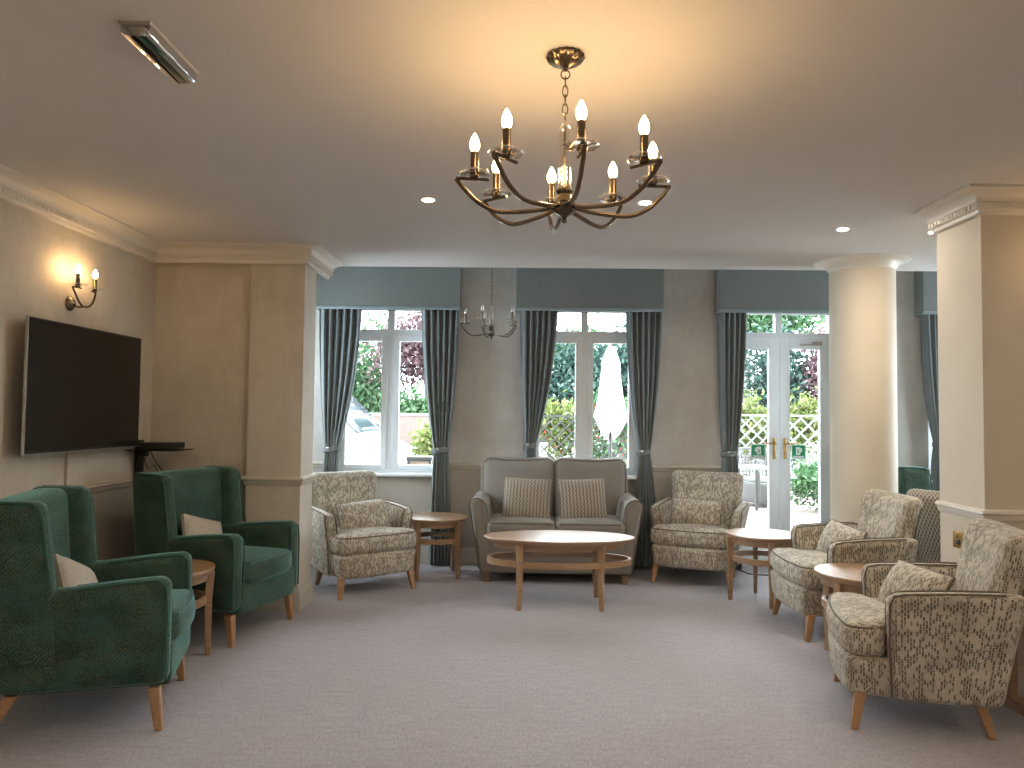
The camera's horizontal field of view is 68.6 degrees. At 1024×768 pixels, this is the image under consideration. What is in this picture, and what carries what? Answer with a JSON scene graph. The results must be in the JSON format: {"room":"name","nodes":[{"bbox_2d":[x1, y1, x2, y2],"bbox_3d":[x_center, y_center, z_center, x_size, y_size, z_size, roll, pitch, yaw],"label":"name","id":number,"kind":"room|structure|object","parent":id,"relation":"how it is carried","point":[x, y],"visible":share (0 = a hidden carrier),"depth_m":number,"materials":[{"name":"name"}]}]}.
{"room":"care facility","nodes":[
{"label":"care facility","id":0,"kind":"room"},
{"bbox_2d":[0,200,155,559],"bbox_3d":[-2.836,-0.017,2.035,0.300,2.980,11.000,1,-2,1],"label":"wall","id":1,"kind":"structure","parent":0,"point":[39,256],"depth_m":4.51,"materials":[{"name":"paint"}]},
{"bbox_2d":[64,452,71,485],"bbox_3d":[-2.652,0.502,4.484,0.018,0.260,0.045,1,-2,1],"label":"cable trunking","id":2,"kind":"object","parent":1,"relation":"attached to","point":[68,456],"visible":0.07,"depth_m":4.47,"materials":[{"name":"plastic"}]},
{"bbox_2d":[21,315,140,455],"bbox_3d":[-2.603,0.032,4.548,0.103,0.744,1.194,1,-2,1],"label":"television","id":3,"kind":"object","parent":1,"relation":"attached to","point":[81,385],"visible":1,"depth_m":4.41,"materials":[{"name":"black plastic"}]},
{"bbox_2d":[65,264,103,310],"bbox_3d":[-2.575,-0.571,4.498,0.150,0.266,0.274,1,-2,1],"label":"wall sconce","id":4,"kind":"object","parent":1,"relation":"attached to","point":[70,303],"visible":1,"depth_m":4.47,"materials":[{"name":"gold metal"}]},
{"bbox_2d":[1,474,315,498],"bbox_3d":[-2.124,0.526,1.274,1.152,0.062,8.940,1,-2,1],"label":"trim","id":5,"kind":"structure","parent":1,"relation":"attached to","point":[246,480],"depth_m":5.40,"materials":[{"name":"paint"}]},
{"bbox_2d":[125,440,193,474],"bbox_3d":[-2.472,0.520,5.267,0.360,0.250,0.260,1,-2,1],"label":"wall shelf","id":6,"kind":"object","parent":1,"relation":"attached to","point":[139,454],"visible":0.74,"depth_m":5.26,"materials":[{"name":"black glass"}]},
{"bbox_2d":[139,442,184,449],"bbox_3d":[-2.456,0.432,5.270,0.222,0.045,0.220,1,-2,1],"label":"media box","id":7,"kind":"object","parent":6,"relation":"on","point":[144,445],"visible":1,"depth_m":5.16,"materials":[{"name":"black plastic"}]},
{"bbox_2d":[0,164,343,278],"bbox_3d":[-2.052,-1.109,1.491,1.257,0.125,9.240,1,-2,1],"label":"trim","id":8,"kind":"structure","parent":1,"relation":"attached to","point":[17,189],"depth_m":5.16,"materials":[{"name":"white paint"}]},
{"bbox_2d":[251,580,312,610],"bbox_3d":[-2.139,1.374,1.239,1.142,0.150,8.940,1,-2,1],"label":"baseboard","id":9,"kind":"structure","parent":1,"relation":"attached to","point":[302,596],"depth_m":5.37,"materials":[{"name":"paint"}]},
{"bbox_2d":[150,263,316,589],"bbox_3d":[-2.085,0.314,5.601,1.122,2.630,0.310,1,-2,1],"label":"wall partition","id":10,"kind":"structure","parent":0,"point":[234,351],"depth_m":5.50,"materials":[{"name":"paint"}]},
{"bbox_2d":[312,468,672,547],"bbox_3d":[1.319,1.275,7.289,7.910,0.925,0.300,1,-2,1],"label":"wall","id":11,"kind":"structure","parent":0,"point":[413,492],"depth_m":7.17,"materials":[{"name":"paint"}]},
{"bbox_2d":[313,267,927,471],"bbox_3d":[1.336,-0.199,7.335,7.910,2.087,0.330,1,-2,1],"label":"wall","id":12,"kind":"structure","parent":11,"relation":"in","point":[487,419],"depth_m":7.20,"materials":[{"name":"beige paint"}]},
{"bbox_2d":[339,309,431,476],"bbox_3d":[-1.188,0.056,7.266,1.140,1.656,0.245,1,-2,1],"label":"window","id":13,"kind":"structure","parent":12,"relation":"attached to","point":[391,338],"depth_m":7.31,"materials":[{"name":"white plastic"}]},
{"bbox_2d":[319,309,361,471],"bbox_3d":[-1.649,0.471,7.124,0.410,2.428,0.134,1,-2,-1],"label":"curtain","id":14,"kind":"object","parent":13,"relation":"attached to","point":[339,329],"visible":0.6,"depth_m":7.12,"materials":[{"name":"fabric"}]},
{"bbox_2d":[421,310,458,564],"bbox_3d":[-0.696,0.481,7.109,0.364,2.428,0.144,1,-2,-2],"label":"curtain","id":15,"kind":"object","parent":13,"relation":"attached to","point":[440,328],"visible":0.91,"depth_m":7.09,"materials":[{"name":"fabric"}]},
{"bbox_2d":[316,266,461,311],"bbox_3d":[-1.177,-0.935,7.169,1.387,0.465,0.180,1,-2,1],"label":"pelmet","id":16,"kind":"object","parent":12,"relation":"attached to","point":[349,287],"visible":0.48,"depth_m":7.09,"materials":[{"name":"fabric"}]},
{"bbox_2d":[536,311,636,479],"bbox_3d":[0.701,0.075,7.243,1.140,1.656,0.245,1,-2,1],"label":"window","id":17,"kind":"structure","parent":12,"relation":"attached to","point":[584,339],"depth_m":7.29,"materials":[{"name":"white plastic"}]},
{"bbox_2d":[520,311,557,457],"bbox_3d":[0.246,0.491,7.097,0.362,2.428,0.138,1,-2,1],"label":"curtain","id":18,"kind":"object","parent":17,"relation":"attached to","point":[538,329],"visible":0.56,"depth_m":7.09,"materials":[{"name":"fabric"}]},
{"bbox_2d":[515,268,664,312],"bbox_3d":[0.736,-0.915,7.146,1.402,0.465,0.180,1,-2,1],"label":"pelmet","id":19,"kind":"object","parent":12,"relation":"attached to","point":[537,289],"visible":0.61,"depth_m":7.06,"materials":[{"name":"fabric"}]},
{"bbox_2d":[626,312,661,567],"bbox_3d":[1.243,0.501,7.089,0.345,2.428,0.136,1,-2,-1],"label":"curtain","id":20,"kind":"object","parent":19,"relation":"hanging from","point":[643,329],"visible":0.84,"depth_m":7.07,"materials":[{"name":"fabric"}]},
{"bbox_2d":[715,269,828,314],"bbox_3d":[2.573,-0.895,7.124,1.257,0.465,0.180,1,-2,1],"label":"pelmet","id":21,"kind":"object","parent":12,"relation":"attached to","point":[736,291],"visible":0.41,"depth_m":7.04,"materials":[{"name":"fabric"}]},
{"bbox_2d":[717,313,746,568],"bbox_3d":[2.078,0.510,7.072,0.265,2.428,0.133,1,-2,1],"label":"curtain","id":22,"kind":"object","parent":21,"relation":"hanging from","point":[731,327],"visible":0.55,"depth_m":7.07,"materials":[{"name":"fabric"}]},
{"bbox_2d":[737,313,829,565],"bbox_3d":[2.582,0.509,7.259,1.080,2.480,0.134,1,-2,1],"label":"door","id":23,"kind":"structure","parent":12,"relation":"attached to","point":[778,345],"depth_m":7.25,"materials":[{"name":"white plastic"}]},
{"bbox_2d":[751,444,765,458],"bbox_3d":[2.386,0.652,7.265,0.142,0.142,0.007,1,-2,1],"label":"exit sign","id":24,"kind":"object","parent":23,"relation":"attached to","point":[758,451],"visible":1,"depth_m":7.26,"materials":[{"name":"green plastic"}]},
{"bbox_2d":[791,444,805,458],"bbox_3d":[2.774,0.656,7.260,0.142,0.142,0.007,1,-2,1],"label":"exit sign","id":25,"kind":"object","parent":23,"relation":"attached to","point":[798,451],"visible":1,"depth_m":7.26,"materials":[{"name":"green plastic"}]},
{"bbox_2d":[914,271,937,316],"bbox_3d":[4.500,-0.875,7.101,1.302,0.465,0.180,1,-2,1],"label":"pelmet","id":26,"kind":"object","parent":12,"relation":"attached to","point":[925,282],"visible":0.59,"depth_m":7.03,"materials":[{"name":"fabric"}]},
{"bbox_2d":[928,422,932,482],"bbox_3d":[4.466,0.115,7.198,1.060,1.656,0.245,1,-2,1],"label":"window","id":27,"kind":"structure","parent":12,"relation":"attached to","point":[930,441],"depth_m":7.22,"materials":[{"name":"white plastic"}]},
{"bbox_2d":[919,314,939,490],"bbox_3d":[4.038,0.531,7.056,0.348,2.428,0.146,1,-2,1],"label":"curtain","id":28,"kind":"object","parent":27,"relation":"attached to","point":[928,323],"visible":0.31,"depth_m":7.06,"materials":[{"name":"fabric"}]},
{"bbox_2d":[0,0,1023,270],"bbox_3d":[1.284,-1.348,2.043,8.510,0.470,11.000,1,-2,1],"label":"ceiling","id":29,"kind":"structure","parent":0,"point":[776,127],"depth_m":3.06,"materials":[{"name":"white paint"}]},
{"bbox_2d":[118,21,198,83],"bbox_3d":[-1.171,-1.099,2.502,0.104,0.047,0.350,1,-2,1],"label":"emergency light","id":30,"kind":"object","parent":29,"relation":"attached to","point":[152,43],"visible":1,"depth_m":2.45,"materials":[{"name":"metal"}]},
{"bbox_2d":[420,197,435,201],"bbox_3d":[-0.473,-1.039,4.232,0.088,0.005,0.088,1,-2,1],"label":"recessed light","id":31,"kind":"object","parent":29,"relation":"in","point":[425,199],"visible":1,"depth_m":4.22,"materials":[{"name":"white paint"}]},
{"bbox_2d":[460,268,517,338],"bbox_3d":[-0.181,-0.840,6.565,0.524,0.902,0.505,1,-2,-17],"label":"chandelier","id":32,"kind":"object","parent":29,"relation":"hanging from","point":[491,332],"visible":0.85,"depth_m":6.52,"materials":[{"name":"grey metal"}]},
{"bbox_2d":[455,46,671,231],"bbox_3d":[0.177,-0.820,2.509,0.678,0.570,0.678,0,-2,17],"label":"chandelier","id":33,"kind":"object","parent":29,"relation":"hanging from","point":[566,58],"visible":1,"depth_m":2.47,"materials":[{"name":"gold metal"}]},
{"bbox_2d":[637,200,652,204],"bbox_3d":[0.752,-1.025,4.238,0.088,0.005,0.088,1,-2,1],"label":"recessed light","id":34,"kind":"object","parent":29,"relation":"in","point":[642,202],"visible":0.98,"depth_m":4.23,"materials":[{"name":"white paint"}]},
{"bbox_2d":[835,227,849,230],"bbox_3d":[2.113,-0.987,4.791,0.088,0.005,0.088,1,-2,1],"label":"recessed light","id":35,"kind":"object","parent":29,"relation":"in","point":[843,228],"visible":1,"depth_m":4.79,"materials":[{"name":"white paint"}]},
{"bbox_2d":[0,564,1023,767],"bbox_3d":[1.252,1.575,1.922,8.510,0.120,11.000,1,-2,1],"label":"floor","id":36,"kind":"structure","parent":0,"point":[446,671],"depth_m":3.81,"materials":[{"name":"grey carpet"}]},
{"bbox_2d":[0,485,194,730],"bbox_3d":[-1.966,1.032,3.591,0.828,1.032,0.774,1,-2,-15],"label":"armchair","id":37,"kind":"object","parent":36,"relation":"on","point":[131,627],"visible":0.98,"depth_m":3.26,"materials":[{"name":"green fabric"}]},
{"bbox_2d":[54,554,97,587],"bbox_3d":[-2.051,0.960,3.539,0.165,0.352,0.401,1,-2,-1],"label":"cushion","id":38,"kind":"object","parent":37,"relation":"on","point":[69,572],"visible":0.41,"depth_m":3.45,"materials":[{"name":"grey fabric"}]},
{"bbox_2d":[172,589,194,640],"bbox_3d":[-1.882,1.125,3.610,0.652,0.190,0.547,1,-2,-15],"label":"seat cushion","id":39,"kind":"object","parent":37,"relation":"on","point":[183,605],"depth_m":3.58,"materials":[{"name":"green fabric"}]},
{"bbox_2d":[192,559,214,654],"bbox_3d":[-2.007,1.317,4.298,0.560,0.520,0.560,2,-3,-23],"label":"side table","id":40,"kind":"object","parent":36,"relation":"on","point":[203,570],"visible":0.27,"depth_m":4.38,"materials":[{"name":"brown wood"}]},
{"bbox_2d":[133,465,299,647],"bbox_3d":[-1.913,1.089,4.951,0.828,1.032,0.774,0,-2,16],"label":"armchair","id":41,"kind":"object","parent":36,"relation":"on","point":[255,562],"visible":0.67,"depth_m":4.71,"materials":[{"name":"green fabric"}]},
{"bbox_2d":[181,514,221,534],"bbox_3d":[-2.008,0.996,4.878,0.158,0.332,0.407,0,-3,20],"label":"cushion","id":42,"kind":"object","parent":41,"relation":"on","point":[191,525],"visible":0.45,"depth_m":4.80,"materials":[{"name":"beige fabric"}]},
{"bbox_2d":[242,546,291,583],"bbox_3d":[-1.829,1.180,4.924,0.652,0.190,0.547,0,-2,16],"label":"seat cushion","id":43,"kind":"object","parent":41,"relation":"on","point":[260,564],"depth_m":4.82,"materials":[{"name":"green fabric"}]},
{"bbox_2d":[310,470,416,600],"bbox_3d":[-1.278,1.205,6.203,0.795,0.917,0.872,3,-3,-39],"label":"armchair","id":44,"kind":"object","parent":36,"relation":"on","point":[370,551],"visible":0.89,"depth_m":5.96,"materials":[{"name":"beige fabric"}]},
{"bbox_2d":[335,497,389,528],"bbox_3d":[-1.224,1.086,6.175,0.444,0.275,0.185,3,-3,-39],"label":"cushion","id":45,"kind":"object","parent":44,"relation":"on","point":[372,512],"visible":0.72,"depth_m":6.11,"materials":[{"name":"beige fabric"}]},
{"bbox_2d":[331,526,416,555],"bbox_3d":[-1.187,1.256,6.088,0.714,0.193,0.583,3,-3,-39],"label":"seat cushion","id":46,"kind":"object","parent":44,"relation":"on","point":[370,540],"depth_m":5.87,"materials":[{"name":"beige fabric"}]},
{"bbox_2d":[409,512,467,580],"bbox_3d":[-0.675,1.428,6.620,0.560,0.520,0.560,-1,-3,33],"label":"side table","id":47,"kind":"object","parent":36,"relation":"on","point":[427,520],"visible":0.85,"depth_m":6.47,"materials":[{"name":"brown wood"}]},
{"bbox_2d":[469,456,642,583],"bbox_3d":[0.381,1.189,6.740,1.473,1.030,0.888,1,-2,2],"label":"sofa","id":48,"kind":"object","parent":36,"relation":"on","point":[624,511],"visible":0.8,"depth_m":6.47,"materials":[{"name":"grey fabric"}]},
{"bbox_2d":[481,456,553,516],"bbox_3d":[0.057,0.984,6.993,0.736,0.607,0.336,0,-2,10],"label":"cushion","id":49,"kind":"object","parent":48,"relation":"on","point":[494,469],"depth_m":6.94,"materials":[{"name":"beige fabric"}]},
{"bbox_2d":[486,513,555,533],"bbox_3d":[0.084,1.251,6.633,0.607,0.194,0.662,1,-2,2],"label":"seat cushion","id":50,"kind":"object","parent":48,"relation":"on","point":[495,522],"depth_m":6.34,"materials":[{"name":"beige fabric"}]},
{"bbox_2d":[502,477,551,517],"bbox_3d":[0.131,1.028,6.611,0.430,0.402,0.210,0,-2,7],"label":"cushion","id":51,"kind":"object","parent":48,"relation":"on","point":[523,497],"visible":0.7,"depth_m":6.55,"materials":[{"name":"fabric"}]},
{"bbox_2d":[557,478,606,518],"bbox_3d":[0.617,1.032,6.597,0.428,0.402,0.211,1,-2,-4],"label":"cushion","id":52,"kind":"object","parent":48,"relation":"on","point":[578,498],"visible":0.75,"depth_m":6.54,"materials":[{"name":"fabric"}]},
{"bbox_2d":[554,514,624,533],"bbox_3d":[0.670,1.257,6.616,0.607,0.194,0.662,1,-2,2],"label":"seat cushion","id":53,"kind":"object","parent":48,"relation":"on","point":[614,523],"depth_m":6.32,"materials":[{"name":"beige fabric"}]},
{"bbox_2d":[554,457,626,516],"bbox_3d":[0.724,0.991,6.974,0.736,0.607,0.336,1,-2,-6],"label":"cushion","id":54,"kind":"object","parent":48,"relation":"on","point":[613,471],"depth_m":6.91,"materials":[{"name":"beige fabric"}]},
{"bbox_2d":[484,530,634,611],"bbox_3d":[0.356,1.406,5.678,1.144,0.508,0.570,1,-2,1],"label":"coffee table","id":55,"kind":"object","parent":36,"relation":"on","point":[537,543],"visible":1,"depth_m":5.50,"materials":[{"name":"brown wood"}]},
{"bbox_2d":[650,470,749,584],"bbox_3d":[1.661,1.255,6.627,0.795,0.917,0.872,-1,-3,26],"label":"armchair","id":56,"kind":"object","parent":36,"relation":"on","point":[693,546],"visible":0.82,"depth_m":6.39,"materials":[{"name":"beige fabric"}]},
{"bbox_2d":[650,523,735,549],"bbox_3d":[1.597,1.304,6.494,0.714,0.193,0.583,-1,-3,26],"label":"seat cushion","id":57,"kind":"object","parent":56,"relation":"on","point":[664,536],"depth_m":6.28,"materials":[{"name":"beige fabric"}]},
{"bbox_2d":[670,497,722,525],"bbox_3d":[1.612,1.136,6.574,0.442,0.260,0.176,0,-3,25],"label":"cushion","id":58,"kind":"object","parent":56,"relation":"on","point":[684,510],"visible":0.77,"depth_m":6.52,"materials":[{"name":"beige fabric"}]},
{"bbox_2d":[726,528,792,608],"bbox_3d":[1.956,1.424,5.844,0.560,0.520,0.560,0,-2,5],"label":"side table","id":59,"kind":"object","parent":36,"relation":"on","point":[756,538],"visible":0.75,"depth_m":5.79,"materials":[{"name":"brown wood"}]},
{"bbox_2d":[814,563,863,650],"bbox_3d":[2.074,1.366,4.398,0.560,0.520,0.560,2,-3,-32],"label":"side table","id":60,"kind":"object","parent":36,"relation":"on","point":[842,577],"visible":0.34,"depth_m":4.41,"materials":[{"name":"brown wood"}]},
{"bbox_2d":[770,489,922,641],"bbox_3d":[2.257,1.199,5.113,0.872,0.917,0.795,1,-2,2],"label":"armchair","id":61,"kind":"object","parent":36,"relation":"on","point":[890,520],"visible":0.56,"depth_m":4.86,"materials":[{"name":"beige fabric"}]},
{"bbox_2d":[770,548,828,588],"bbox_3d":[2.112,1.252,5.115,0.583,0.193,0.714,1,-2,2],"label":"seat cushion","id":62,"kind":"object","parent":61,"relation":"on","point":[793,568],"depth_m":4.99,"materials":[{"name":"beige fabric"}]},
{"bbox_2d":[816,519,868,553],"bbox_3d":[2.245,1.082,5.118,0.193,0.265,0.457,1,-2,-10],"label":"cushion","id":63,"kind":"object","parent":61,"relation":"on","point":[834,530],"visible":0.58,"depth_m":5.11,"materials":[{"name":"beige fabric"}]},
{"bbox_2d":[829,266,897,522],"bbox_3d":[2.696,0.393,5.758,0.472,2.590,0.472,1,-2,1],"label":"column","id":64,"kind":"structure","parent":36,"relation":"on","point":[862,300],"depth_m":5.58,"materials":[{"name":"beige paint"}]},
{"bbox_2d":[814,253,911,273],"bbox_3d":[2.710,-0.903,5.811,0.690,0.075,0.690,1,-2,1],"label":"trim","id":65,"kind":"structure","parent":64,"relation":"attached to","point":[893,260],"depth_m":5.59,"materials":[{"name":"white paint"}]},
{"bbox_2d":[898,466,932,494],"bbox_3d":[3.528,1.214,6.535,0.828,1.032,0.774,1,-2,-7],"label":"armchair","id":66,"kind":"object","parent":36,"relation":"on","point":[909,478],"visible":0.06,"depth_m":6.14,"materials":[{"name":"green fabric"}]},
{"bbox_2d":[906,489,940,561],"bbox_3d":[3.353,1.227,5.510,0.795,0.917,0.872,-2,-3,43],"label":"armchair","id":67,"kind":"object","parent":36,"relation":"on","point":[927,536],"visible":0.17,"depth_m":5.36,"materials":[{"name":"fabric"}]},
{"bbox_2d":[826,518,1023,739],"bbox_3d":[2.013,1.136,3.666,0.872,0.917,0.795,0,-2,17],"label":"armchair","id":68,"kind":"object","parent":36,"relation":"on","point":[958,645],"visible":0.98,"depth_m":3.34,"materials":[{"name":"beige fabric"}]},
{"bbox_2d":[826,592,886,656],"bbox_3d":[1.874,1.191,3.705,0.583,0.193,0.714,0,-2,17],"label":"seat cushion","id":69,"kind":"object","parent":68,"relation":"on","point":[857,623],"depth_m":3.54,"materials":[{"name":"beige fabric"}]},
{"bbox_2d":[877,559,955,602],"bbox_3d":[1.960,1.012,3.656,0.191,0.229,0.437,1,-2,-4],"label":"cushion","id":70,"kind":"object","parent":68,"relation":"on","point":[904,575],"visible":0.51,"depth_m":3.62,"materials":[{"name":"beige fabric"}]},
{"bbox_2d":[937,215,1023,666],"bbox_3d":[3.859,0.318,4.116,2.776,2.630,0.420,1,-2,1],"label":"wall pier","id":71,"kind":"object","parent":36,"relation":"on","point":[980,259],"visible":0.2,"depth_m":3.97,"materials":[{"name":"beige paint"}]},
{"bbox_2d":[953,530,963,548],"bbox_3d":[2.459,0.859,4.137,0.013,0.092,0.092,1,-2,1],"label":"wall socket","id":72,"kind":"object","parent":71,"relation":"attached to","point":[957,536],"visible":0.88,"depth_m":4.14,"materials":[{"name":"gold metal"}]},
{"bbox_2d":[913,184,1023,233],"bbox_3d":[3.804,-0.937,4.101,2.911,0.125,0.555,1,-2,1],"label":"trim","id":73,"kind":"structure","parent":71,"relation":"attached to","point":[971,201],"depth_m":3.95,"materials":[{"name":"white paint"}]},
{"bbox_2d":[935,500,1023,521],"bbox_3d":[3.839,0.708,4.085,2.806,0.062,0.450,1,-2,1],"label":"trim","id":74,"kind":"structure","parent":71,"relation":"attached to","point":[952,508],"depth_m":3.91,"materials":[{"name":"white paint"}]},
{"bbox_2d":[1018,667,1023,697],"bbox_3d":[3.835,1.556,4.055,2.796,0.150,0.440,1,-2,1],"label":"baseboard","id":75,"kind":"structure","parent":71,"relation":"attached to","point":[1020,669],"depth_m":3.85,"materials":[{"name":"white paint"}]},
{"bbox_2d":[1004,645,1023,715],"bbox_3d":[2.749,1.322,3.517,0.660,0.550,0.520,1,-2,1],"label":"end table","id":76,"kind":"object","parent":36,"relation":"on","point":[1012,701],"visible":0.34,"depth_m":3.70,"materials":[{"name":"brown wood"}]},
{"bbox_2d":[420,547,664,566],"bbox_3d":[-0.306,1.638,7.132,4.670,0.150,0.020,1,-2,1],"label":"baseboard","id":77,"kind":"structure","parent":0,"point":[468,555],"depth_m":7.12,"materials":[{"name":"paint"}]},
{"label":"outside","id":78,"kind":"structure","parent":0,"visible":0},
{"bbox_2d":[601,446,818,478],"bbox_3d":[0.259,2.494,23.666,32.000,0.100,32.500,1,-2,1],"label":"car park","id":79,"kind":"structure","parent":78,"point":[814,454],"depth_m":24.24,"materials":[{"name":"grey asphalt"}]},
{"bbox_2d":[346,396,415,464],"bbox_3d":[-3.811,0.855,10.545,5.130,2.000,1.962,0,-2,5],"label":"van","id":80,"kind":"object","parent":79,"relation":"on","point":[363,430],"visible":0.02,"depth_m":9.78,"materials":[{"name":"white paint"}]},
{"bbox_2d":[352,311,415,412],"bbox_3d":[-4.222,-0.002,19.147,3.958,4.423,2.555,1,-2,-17],"label":"leafy tree","id":81,"kind":"object","parent":79,"relation":"on","point":[362,392],"visible":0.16,"depth_m":18.87,"materials":[{"name":"green plant"}]},
{"bbox_2d":[360,312,425,396],"bbox_3d":[-2.297,-0.202,18.449,3.255,4.802,2.524,1,-2,1],"label":"tree","id":82,"kind":"object","parent":79,"relation":"on","point":[411,353],"visible":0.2,"depth_m":18.11,"materials":[{"name":"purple plant"}]},
{"bbox_2d":[367,381,427,412],"bbox_3d":[-2.067,0.958,17.589,2.522,2.421,1.429,-1,-3,29],"label":"shrub","id":83,"kind":"object","parent":79,"relation":"on","point":[418,404],"visible":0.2,"depth_m":17.43,"materials":[{"name":"green plant"}]},
{"bbox_2d":[370,413,429,443],"bbox_3d":[-3.315,1.351,16.593,9.000,1.520,0.110,1,-2,1],"label":"fence","id":84,"kind":"object","parent":79,"relation":"on","point":[408,422],"visible":0.02,"depth_m":16.58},
{"bbox_2d":[403,418,432,463],"bbox_3d":[-1.017,1.134,9.660,0.674,1.434,0.703,2,-3,-23],"label":"shrub","id":85,"kind":"object","parent":79,"relation":"on","point":[423,445],"visible":0.41,"depth_m":9.55,"materials":[{"name":"green plant"}]},
{"bbox_2d":[406,455,432,464],"bbox_3d":[-1.069,1.325,8.716,0.300,0.970,0.300,1,-2,1],"label":"planter","id":86,"kind":"object","parent":79,"relation":"on","point":[412,459],"visible":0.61,"depth_m":8.61,"materials":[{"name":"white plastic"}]},
{"bbox_2d":[432,438,595,461],"bbox_3d":[-0.397,1.359,15.166,4.230,1.450,1.820,1,-2,1],"label":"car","id":87,"kind":"object","parent":79,"relation":"on","point":[543,454],"visible":0.02,"depth_m":14.29,"materials":[{"name":"white paint"}]},
{"bbox_2d":[546,324,601,429],"bbox_3d":[1.385,0.188,18.517,2.464,4.114,2.451,2,-3,-31],"label":"leafy tree","id":88,"kind":"object","parent":79,"relation":"on","point":[557,380],"visible":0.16,"depth_m":18.30,"materials":[{"name":"green plant"}]},
{"bbox_2d":[550,319,627,464],"bbox_3d":[2.766,0.211,19.021,4.639,4.142,2.590,0,-2,18],"label":"conifer tree","id":89,"kind":"object","parent":79,"relation":"on","point":[621,351],"visible":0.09,"depth_m":18.62,"materials":[{"name":"green plant"}]},
{"bbox_2d":[553,313,625,430],"bbox_3d":[2.075,0.121,21.028,5.187,4.470,2.273,1,-2,-4],"label":"leafy tree","id":90,"kind":"object","parent":79,"relation":"on","point":[578,327],"visible":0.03,"depth_m":21.15,"materials":[{"name":"green plant"}]},
{"bbox_2d":[741,315,825,464],"bbox_3d":[7.282,-0.570,21.939,8.360,6.038,2.725,0,-2,5],"label":"leafy tree","id":91,"kind":"object","parent":79,"relation":"on","point":[752,320],"visible":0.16,"depth_m":21.62,"materials":[{"name":"green plant"}]},
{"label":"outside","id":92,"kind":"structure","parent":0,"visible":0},
{"bbox_2d":[743,483,818,530],"bbox_3d":[6.925,2.088,12.094,14.400,0.100,9.500,1,-2,1],"label":"patio","id":93,"kind":"structure","parent":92,"point":[798,514],"depth_m":11.32,"materials":[{"name":"white concrete"}]},
{"bbox_2d":[539,387,574,458],"bbox_3d":[0.819,1.024,13.165,1.322,1.984,1.118,2,-3,-24],"label":"shrub","id":94,"kind":"object","parent":93,"relation":"on","point":[549,410],"visible":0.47,"depth_m":12.99,"materials":[{"name":"green plant"}]},
{"bbox_2d":[539,415,574,459],"bbox_3d":[0.662,1.181,11.554,1.040,1.530,0.070,1,-2,1],"label":"trellis","id":95,"kind":"object","parent":93,"relation":"on","point":[545,416],"visible":0.17,"depth_m":11.56,"materials":[{"name":"white wood"}]},
{"bbox_2d":[564,377,627,465],"bbox_3d":[1.619,0.940,12.732,1.505,2.135,1.042,1,-2,1],"label":"flowering shrub","id":96,"kind":"object","parent":93,"relation":"on","point":[597,433],"visible":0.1,"depth_m":12.65,"materials":[{"name":"green plant"}]},
{"bbox_2d":[593,415,627,466],"bbox_3d":[1.672,1.192,11.542,1.040,1.530,0.070,1,-2,1],"label":"trellis","id":97,"kind":"object","parent":93,"relation":"on","point":[617,442],"visible":0.09,"depth_m":11.55,"materials":[{"name":"white wood"}]},
{"bbox_2d":[594,345,627,457],"bbox_3d":[1.242,0.681,9.466,0.520,2.370,0.520,1,-2,1],"label":"parasol","id":98,"kind":"object","parent":93,"relation":"on","point":[610,415],"visible":0.86,"depth_m":9.39,"materials":[{"name":"beige fabric"}]},
{"bbox_2d":[739,389,767,476],"bbox_3d":[4.480,1.021,14.126,1.896,2.150,0.898,1,-2,1],"label":"shrub","id":99,"kind":"object","parent":93,"relation":"on","point":[745,408],"visible":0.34,"depth_m":14.00,"materials":[{"name":"green plant"}]},
{"bbox_2d":[739,414,767,465],"bbox_3d":[3.885,1.256,13.115,1.350,1.580,0.070,1,-2,1],"label":"trellis","id":100,"kind":"object","parent":93,"relation":"on","point":[751,416],"visible":0.17,"depth_m":13.12,"materials":[{"name":"white wood"}]},
{"bbox_2d":[739,465,767,510],"bbox_3d":[3.472,1.618,11.503,0.900,0.715,0.800,1,-2,1],"label":"patio table","id":101,"kind":"object","parent":93,"relation":"on","point":[756,468],"visible":0.32,"depth_m":11.70,"materials":[{"name":"white plastic"}]},
{"bbox_2d":[739,447,790,507],"bbox_3d":[4.179,1.545,12.516,0.654,0.960,0.661,1,-3,-19],"label":"patio chair","id":102,"kind":"object","parent":93,"relation":"on","point":[748,492],"visible":0.4,"depth_m":12.39,"materials":[{"name":"grey wicker"}]},
{"bbox_2d":[739,315,816,475],"bbox_3d":[6.028,0.148,16.979,2.803,4.169,2.051,1,-2,-10],"label":"conifer tree","id":103,"kind":"object","parent":93,"relation":"on","point":[759,381],"visible":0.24,"depth_m":16.80,"materials":[{"name":"green plant"}]},
{"bbox_2d":[761,386,817,489],"bbox_3d":[5.312,1.062,13.874,1.368,2.064,1.054,1,-2,1],"label":"shrub","id":104,"kind":"object","parent":93,"relation":"on","point":[810,406],"visible":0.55,"depth_m":13.71,"materials":[{"name":"green plant"}]},
{"bbox_2d":[790,451,818,510],"bbox_3d":[4.857,1.451,11.683,1.272,1.103,1.042,0,-2,3],"label":"bushy plant","id":105,"kind":"object","parent":93,"relation":"on","point":[808,476],"visible":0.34,"depth_m":11.58,"materials":[{"name":"green plant"}]},
{"bbox_2d":[790,415,818,494],"bbox_3d":[5.175,1.270,13.100,1.250,1.580,0.070,1,-2,1],"label":"trellis","id":106,"kind":"object","parent":93,"relation":"on","point":[800,417],"visible":0.12,"depth_m":13.11,"materials":[{"name":"white wood"}]},
{"bbox_2d":[794,321,825,405],"bbox_3d":[7.032,0.234,16.154,1.948,3.950,1.933,1,-2,1],"label":"tree","id":107,"kind":"object","parent":93,"relation":"on","point":[813,360],"visible":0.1,"depth_m":16.17,"materials":[{"name":"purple plant"}]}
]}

